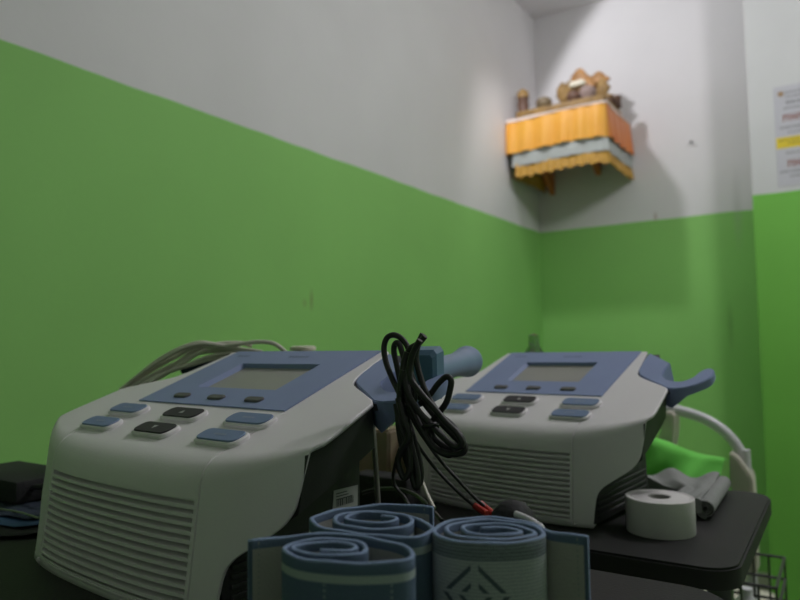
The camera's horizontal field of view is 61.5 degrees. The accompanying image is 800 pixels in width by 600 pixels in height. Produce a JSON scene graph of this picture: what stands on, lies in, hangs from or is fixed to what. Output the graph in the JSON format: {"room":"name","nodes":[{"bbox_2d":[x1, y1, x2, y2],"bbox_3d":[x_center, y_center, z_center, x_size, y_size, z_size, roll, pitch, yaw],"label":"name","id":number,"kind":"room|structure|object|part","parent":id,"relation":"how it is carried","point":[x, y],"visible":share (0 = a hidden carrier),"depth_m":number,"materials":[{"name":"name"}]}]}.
{"room":"physiotherapy treatment room","nodes":[
{"label":"physiotherapy treatment room","id":0,"kind":"room"},
{"bbox_2d":[0,0,542,464],"bbox_3d":[-1.036,-0.223,0.719,0.120,2.568,6.281,-3,-4,33],"label":"wall","id":1,"kind":"structure","parent":0,"point":[326,175],"depth_m":1.64,"materials":[{"name":"paint"}]},
{"bbox_2d":[515,0,600,19],"bbox_3d":[0.577,-1.647,-0.265,4.028,0.100,6.281,-3,-4,33],"label":"ceiling","id":2,"kind":"structure","parent":0,"point":[537,9],"depth_m":3.15,"materials":[{"name":"white paint"}]},
{"bbox_2d":[534,0,770,573],"bbox_3d":[2.339,-0.178,2.186,3.908,2.568,0.120,-3,-4,33],"label":"wall","id":3,"kind":"structure","parent":0,"point":[661,261],"depth_m":2.91,"materials":[{"name":"paint"}]},
{"bbox_2d":[542,162,600,194],"bbox_3d":[0.749,-0.644,2.968,0.406,0.262,0.366,-3,-4,33],"label":"shelf","id":4,"kind":"object","parent":3,"relation":"attached to","point":[549,179],"visible":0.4,"depth_m":3.14,"materials":[{"name":"red wood"}]},
{"bbox_2d":[516,94,621,117],"bbox_3d":[0.738,-0.798,2.935,0.382,0.042,0.272,-3,-4,33],"label":"tray","id":5,"kind":"object","parent":4,"relation":"on","point":[600,97],"visible":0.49,"depth_m":2.82,"materials":[{"name":"brown wood"}]},
{"bbox_2d":[517,89,528,111],"bbox_3d":[0.547,-0.876,2.989,0.057,0.125,0.057,-3,-4,33],"label":"carved post","id":6,"kind":"object","parent":5,"relation":"on","point":[523,94],"visible":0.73,"depth_m":2.97,"materials":[{"name":"brown wood"}]},
{"bbox_3d":[0.547,-0.855,2.988,0.057,0.083,0.057,-3,-4,33],"label":"post","id":7,"kind":"part","parent":6,"relation":"part of","materials":[{"name":"brown wood"}]},
{"bbox_2d":[536,97,551,107],"bbox_3d":[0.628,-0.852,2.934,0.070,0.067,0.070,-3,-4,33],"label":"bowl","id":8,"kind":"object","parent":5,"relation":"on","point":[543,101],"visible":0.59,"depth_m":2.91,"materials":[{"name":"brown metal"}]},
{"bbox_2d":[566,90,580,100],"bbox_3d":[0.740,-0.858,2.861,0.062,0.067,0.062,-3,-4,33],"label":"bowl","id":9,"kind":"object","parent":5,"relation":"on","point":[574,94],"visible":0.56,"depth_m":2.84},
{"bbox_2d":[556,68,610,102],"bbox_3d":[0.805,-0.919,2.956,0.208,0.200,0.153,-1,-4,-2],"label":"gilded ornament","id":10,"kind":"object","parent":5,"relation":"on","point":[580,78],"visible":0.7,"depth_m":2.92,"materials":[{"name":"gold metal"}]},
{"bbox_3d":[0.727,-0.931,3.001,0.064,0.080,0.030,-3,-4,33],"label":"crown","id":11,"kind":"part","parent":10,"relation":"part of","materials":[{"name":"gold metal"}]},
{"bbox_3d":[0.737,-0.900,2.973,0.076,0.061,0.030,-3,-4,33],"label":"crown","id":12,"kind":"part","parent":10,"relation":"part of","materials":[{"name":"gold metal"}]},
{"bbox_3d":[0.751,-0.934,2.966,0.066,0.070,0.030,-3,-4,33],"label":"crown","id":13,"kind":"part","parent":10,"relation":"part of","materials":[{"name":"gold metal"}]},
{"bbox_2d":[569,79,585,88],"bbox_3d":[0.770,-0.939,2.923,0.074,0.029,0.034,-3,-4,33],"label":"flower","id":14,"kind":"object","parent":10,"relation":"on","point":[577,83],"depth_m":2.92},
{"bbox_3d":[0.794,-0.976,2.960,0.095,0.087,0.030,-3,-4,33],"label":"crown","id":15,"kind":"part","parent":10,"relation":"part of","materials":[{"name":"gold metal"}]},
{"bbox_3d":[0.821,-0.937,2.920,0.066,0.061,0.030,-3,-4,33],"label":"crown","id":16,"kind":"part","parent":10,"relation":"part of","materials":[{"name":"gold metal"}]},
{"bbox_3d":[0.865,-0.958,2.922,0.095,0.070,0.030,-3,-4,33],"label":"crown","id":17,"kind":"part","parent":10,"relation":"part of","materials":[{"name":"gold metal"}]},
{"bbox_3d":[0.875,-0.920,2.904,0.066,0.078,0.030,-3,-4,33],"label":"crown","id":18,"kind":"part","parent":10,"relation":"part of","materials":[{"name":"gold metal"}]},
{"bbox_2d":[579,85,595,97],"bbox_3d":[0.790,-0.865,2.828,0.070,0.075,0.070,-3,-4,33],"label":"bowl","id":19,"kind":"object","parent":5,"relation":"on","point":[585,91],"visible":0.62,"depth_m":2.80,"materials":[{"name":"ceramic"}]},
{"bbox_2d":[605,94,613,103],"bbox_3d":[0.886,-0.851,2.856,0.044,0.048,0.044,-3,-4,33],"label":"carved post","id":20,"kind":"object","parent":5,"relation":"on","point":[610,97],"visible":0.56,"depth_m":2.84,"materials":[{"name":"brown wood"}]},
{"bbox_3d":[0.886,-0.843,2.855,0.044,0.032,0.044,-3,-4,33],"label":"post","id":21,"kind":"part","parent":20,"relation":"part of","materials":[{"name":"brown wood"}]},
{"bbox_2d":[613,95,621,107],"bbox_3d":[0.927,-0.853,2.884,0.044,0.054,0.044,-3,-4,33],"label":"carved post","id":22,"kind":"object","parent":5,"relation":"on","point":[617,98],"visible":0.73,"depth_m":2.87,"materials":[{"name":"brown wood"}]},
{"bbox_2d":[506,100,633,193],"bbox_3d":[0.746,-0.650,2.944,0.455,0.265,0.392,-3,-4,33],"label":"altar cloth","id":23,"kind":"object","parent":4,"relation":"on","point":[593,132],"visible":1,"depth_m":2.80,"materials":[{"name":"orange fabric"}]},
{"bbox_3d":[0.743,-0.774,2.961,0.442,0.014,0.380,-3,-4,33],"label":"trim","id":24,"kind":"part","parent":23,"relation":"part of","materials":[{"name":"fabric"}]},
{"bbox_2d":[742,572,771,592],"bbox_3d":[1.085,1.131,2.861,0.924,0.080,0.012,-3,-4,33],"label":"baseboard","id":25,"kind":"structure","parent":3,"relation":"attached to","point":[761,580],"depth_m":2.63,"materials":[{"name":"beige plastic"}]},
{"bbox_2d":[743,0,799,599],"bbox_3d":[1.561,-0.150,2.442,0.452,2.568,0.306,-3,-4,33],"label":"wall","id":26,"kind":"structure","parent":3,"relation":"attached to","point":[771,27],"depth_m":2.40,"materials":[{"name":"paint"}]},
{"bbox_2d":[773,83,799,186],"bbox_3d":[1.427,-0.590,2.369,0.184,0.363,0.002,-3,-4,33],"label":"poster","id":27,"kind":"object","parent":26,"relation":"attached to","point":[786,98],"visible":1,"depth_m":2.40,"materials":[{"name":"paper"}]},
{"bbox_2d":[783,112,799,120],"bbox_3d":[1.408,-0.653,2.385,0.088,0.024,0.001,-3,-4,33],"label":"print","id":28,"kind":"object","parent":27,"relation":"on","point":[787,116],"depth_m":2.39},
{"bbox_2d":[788,159,799,166],"bbox_3d":[1.417,-0.488,2.370,0.088,0.024,0.001,-3,-4,33],"label":"print","id":29,"kind":"object","parent":27,"relation":"on","point":[791,162],"depth_m":2.38},
{"bbox_3d":[0.616,1.015,-0.437,4.028,0.100,6.281,-3,-4,33],"label":"floor","id":30,"kind":"structure","parent":0,"visible":0},
{"bbox_2d":[0,499,722,599],"bbox_3d":[-0.268,0.579,0.491,0.920,0.917,0.378,-3,-4,33],"label":"side table","id":31,"kind":"object","parent":30,"relation":"on","point":[22,577],"depth_m":0.44,"materials":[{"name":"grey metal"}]},
{"bbox_2d":[0,499,40,536],"bbox_3d":[-0.371,0.202,0.677,0.236,0.017,0.185,-3,-4,33],"label":"fabric bag","id":32,"kind":"object","parent":31,"relation":"on","point":[22,519],"visible":0.28,"depth_m":0.60,"materials":[{"name":"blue fabric"}]},
{"bbox_2d":[0,461,45,503],"bbox_3d":[-0.365,0.183,0.677,0.181,0.022,0.077,-3,-4,33],"label":"power adapter","id":33,"kind":"object","parent":32,"relation":"on","point":[20,481],"visible":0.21,"depth_m":0.64,"materials":[{"name":"black plastic"}]},
{"bbox_2d":[34,350,447,599],"bbox_3d":[-0.129,0.118,0.515,0.343,0.155,0.201,-4,-5,38],"label":"ultrasound therapy machine","id":34,"kind":"object","parent":31,"relation":"on","point":[157,490],"visible":0.97,"depth_m":0.44,"materials":[{"name":"plastic"}]},
{"bbox_2d":[119,340,286,389],"bbox_3d":[-0.205,0.069,0.695,0.199,0.054,0.030,-2,-4,14],"label":"cable bundle","id":35,"kind":"object","parent":34,"relation":"hanging from","point":[221,349],"visible":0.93,"depth_m":0.69,"materials":[{"name":"grey plastic"}]},
{"bbox_3d":[-0.118,0.063,0.558,0.181,0.040,0.105,-4,-5,38],"label":"display panel","id":36,"kind":"part","parent":34,"relation":"part of","materials":[{"name":"blue plastic"}]},
{"bbox_2d":[231,530,308,599],"bbox_3d":[-0.066,0.169,0.440,0.005,0.032,0.110,-4,-5,38],"label":"vent","id":37,"kind":"object","parent":34,"relation":"attached to","point":[239,565],"depth_m":0.40,"materials":[{"name":"plastic"}]},
{"bbox_2d":[336,491,353,505],"bbox_3d":[-0.039,0.140,0.475,0.001,0.009,0.018,-4,-5,38],"label":"print","id":38,"kind":"object","parent":34,"relation":"on","point":[350,499],"depth_m":0.48},
{"bbox_2d":[391,447,409,503],"bbox_3d":[0.002,0.141,0.540,0.007,0.044,0.028,1,-4,-29],"label":"cable","id":39,"kind":"object","parent":34,"relation":"attached to","point":[396,488],"visible":0.79,"depth_m":0.55,"materials":[{"name":"black rubber"}]},
{"bbox_2d":[422,481,435,508],"bbox_3d":[0.015,0.132,0.539,0.006,0.062,0.042,2,-5,-35],"label":"cable","id":40,"kind":"object","parent":34,"relation":"attached to","point":[425,490],"visible":0.32,"depth_m":0.53,"materials":[{"name":"white plastic"}]},
{"bbox_2d":[381,332,492,515],"bbox_3d":[0.022,0.078,0.417,0.067,0.117,0.061,-3,-4,33],"label":"bundle","id":41,"kind":"object","parent":34,"relation":"hanging from","point":[408,413],"visible":1,"depth_m":0.40,"materials":[{"name":"black plastic"}]},
{"bbox_2d":[414,346,482,398],"bbox_3d":[0.041,0.055,0.540,0.028,0.037,0.174,-2,-4,16],"label":"ultrasound applicator","id":42,"kind":"object","parent":34,"relation":"on","point":[466,361],"visible":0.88,"depth_m":0.51,"materials":[{"name":"teal plastic"}]},
{"bbox_3d":[0.041,0.052,0.554,0.028,0.028,0.148,-2,-4,19],"label":"handle","id":43,"kind":"part","parent":42,"relation":"part of","materials":[{"name":"blue plastic"}]},
{"bbox_2d":[248,532,415,599],"bbox_3d":[-0.028,0.141,0.282,0.076,0.075,0.039,-3,-4,33],"label":"strap","id":44,"kind":"object","parent":31,"relation":"on","point":[314,565],"visible":1,"depth_m":0.27,"materials":[{"name":"blue fabric"}]},
{"bbox_2d":[309,503,433,599],"bbox_3d":[-0.007,0.144,0.329,0.066,0.075,0.062,-3,-4,33],"label":"strap","id":45,"kind":"object","parent":31,"relation":"on","point":[411,525],"visible":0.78,"depth_m":0.32,"materials":[{"name":"blue fabric"}]},
{"bbox_2d":[372,427,380,503],"bbox_3d":[-0.017,0.150,0.556,0.013,0.092,0.013,0,-4,-12],"label":"cable","id":46,"kind":"object","parent":31,"relation":"on","point":[374,450],"visible":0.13,"depth_m":0.56,"materials":[{"name":"black rubber"}]},
{"bbox_2d":[361,487,443,522],"bbox_3d":[0.004,0.166,0.559,0.017,0.014,0.134,1,-4,-30],"label":"cable","id":47,"kind":"object","parent":31,"relation":"on","point":[410,492],"visible":0.8,"depth_m":0.56,"materials":[{"name":"black rubber"}]},
{"bbox_2d":[432,516,590,599],"bbox_3d":[0.048,0.141,0.300,0.067,0.075,0.047,-3,-4,33],"label":"strap","id":48,"kind":"object","parent":31,"relation":"on","point":[478,557],"visible":1,"depth_m":0.29,"materials":[{"name":"fabric"}]},
{"bbox_3d":[0.060,0.144,0.354,0.025,0.077,0.025,-3,-4,33],"label":"handle","id":49,"kind":"part","parent":31,"relation":"part of","materials":[{"name":"plastic"}]},
{"bbox_3d":[0.066,0.143,0.346,0.025,0.077,0.044,2,-5,-37],"label":"electrode handle","id":50,"kind":"part","parent":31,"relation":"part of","materials":[{"name":"black plastic"}]},
{"bbox_2d":[421,490,770,599],"bbox_3d":[0.108,0.640,0.781,0.584,0.820,0.314,-3,-4,33],"label":"side table","id":51,"kind":"object","parent":30,"relation":"on","point":[718,559],"visible":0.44,"depth_m":0.59,"materials":[{"name":"black plastic"}]},
{"bbox_2d":[290,346,315,350],"bbox_3d":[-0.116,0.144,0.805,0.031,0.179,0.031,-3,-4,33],"label":"lid","id":52,"kind":"object","parent":51,"relation":"on","point":[293,348],"visible":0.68,"depth_m":0.80,"materials":[{"name":"white plastic"}]},
{"bbox_2d":[359,425,405,472],"bbox_3d":[-0.029,0.196,0.836,0.080,0.078,0.060,-3,-4,33],"label":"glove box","id":53,"kind":"object","parent":51,"relation":"on","point":[387,442],"visible":0.13,"depth_m":0.80,"materials":[{"name":"brown cardboard"}]},
{"bbox_2d":[359,469,420,505],"bbox_3d":[-0.016,0.211,0.744,0.075,0.036,0.030,-3,-4,33],"label":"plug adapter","id":54,"kind":"object","parent":51,"relation":"on","point":[366,476],"visible":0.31,"depth_m":0.73,"materials":[{"name":"black plastic"}]},
{"bbox_2d":[525,334,542,352],"bbox_3d":[0.185,0.141,0.916,0.034,0.190,0.034,-3,-4,33],"label":"clear bottle","id":55,"kind":"object","parent":51,"relation":"on","point":[533,346],"visible":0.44,"depth_m":0.92,"materials":[{"name":"plastic"}]},
{"bbox_2d":[413,351,715,528],"bbox_3d":[0.170,0.144,0.770,0.343,0.167,0.193,-4,-5,44],"label":"ultrasound therapy machine","id":56,"kind":"object","parent":51,"relation":"on","point":[566,436],"visible":0.84,"depth_m":0.70,"materials":[{"name":"plastic"}]},
{"bbox_3d":[0.182,0.086,0.808,0.181,0.040,0.105,-5,-2,43],"label":"display panel","id":57,"kind":"part","parent":56,"relation":"part of","materials":[{"name":"blue plastic"}]},
{"bbox_2d":[597,468,646,518],"bbox_3d":[0.227,0.194,0.690,0.005,0.032,0.110,-5,-2,43],"label":"vent","id":58,"kind":"object","parent":56,"relation":"attached to","point":[610,497],"depth_m":0.68,"materials":[{"name":"plastic"}]},
{"bbox_2d":[625,489,695,539],"bbox_3d":[0.246,0.202,0.636,0.062,0.032,0.062,-3,-4,33],"label":"tape roll","id":59,"kind":"object","parent":51,"relation":"on","point":[658,514],"visible":1,"depth_m":0.61,"materials":[{"name":"white paper"}]},
{"bbox_2d":[647,468,730,518],"bbox_3d":[0.301,0.213,0.759,0.120,0.023,0.145,-3,-4,33],"label":"cloth","id":60,"kind":"object","parent":51,"relation":"on","point":[708,490],"visible":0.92,"depth_m":0.75,"materials":[{"name":"grey fabric"}]},
{"bbox_3d":[0.365,0.649,0.736,0.025,0.758,0.025,-3,-4,33],"label":"leg","id":61,"kind":"part","parent":51,"relation":"part of","materials":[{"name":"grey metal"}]},
{"bbox_2d":[659,405,774,599],"bbox_3d":[0.503,0.637,1.372,0.459,0.892,0.460,-3,-4,33],"label":"chair","id":62,"kind":"object","parent":30,"relation":"on","point":[742,476],"visible":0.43,"depth_m":1.11,"materials":[{"name":"white plastic"}]},
{"bbox_3d":[0.466,0.242,1.172,0.034,0.100,0.050,-3,-4,33],"label":"post","id":63,"kind":"part","parent":62,"relation":"part of","materials":[{"name":"beige plastic"}]},
{"bbox_2d":[646,438,727,477],"bbox_3d":[0.413,0.293,1.121,0.242,0.135,0.094,-3,-4,26],"label":"towel","id":64,"kind":"object","parent":62,"relation":"hanging from","point":[662,454],"visible":0.23,"depth_m":1.10,"materials":[{"name":"green fabric"}]},
{"bbox_3d":[0.513,0.643,1.389,0.436,0.040,0.400,-3,-4,33],"label":"seat","id":65,"kind":"part","parent":62,"relation":"part of","materials":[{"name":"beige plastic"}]},
{"bbox_3d":[0.565,0.345,1.102,0.034,0.192,0.050,-3,-4,33],"label":"post","id":66,"kind":"part","parent":62,"relation":"part of","materials":[{"name":"beige plastic"}]},
{"bbox_2d":[734,552,787,599],"bbox_3d":[0.465,0.709,0.913,0.220,0.689,0.220,-3,-4,33],"label":"wire basket","id":67,"kind":"object","parent":30,"relation":"on","point":[783,562],"visible":0.36,"depth_m":0.96,"materials":[{"name":"grey metal"}]},
{"bbox_2d":[734,586,755,599],"bbox_3d":[0.467,0.420,0.904,0.034,0.065,0.034,-3,-4,33],"label":"bottle","id":68,"kind":"object","parent":67,"relation":"in","point":[747,591],"visible":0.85,"depth_m":0.90,"materials":[{"name":"white plastic"}]}
]}

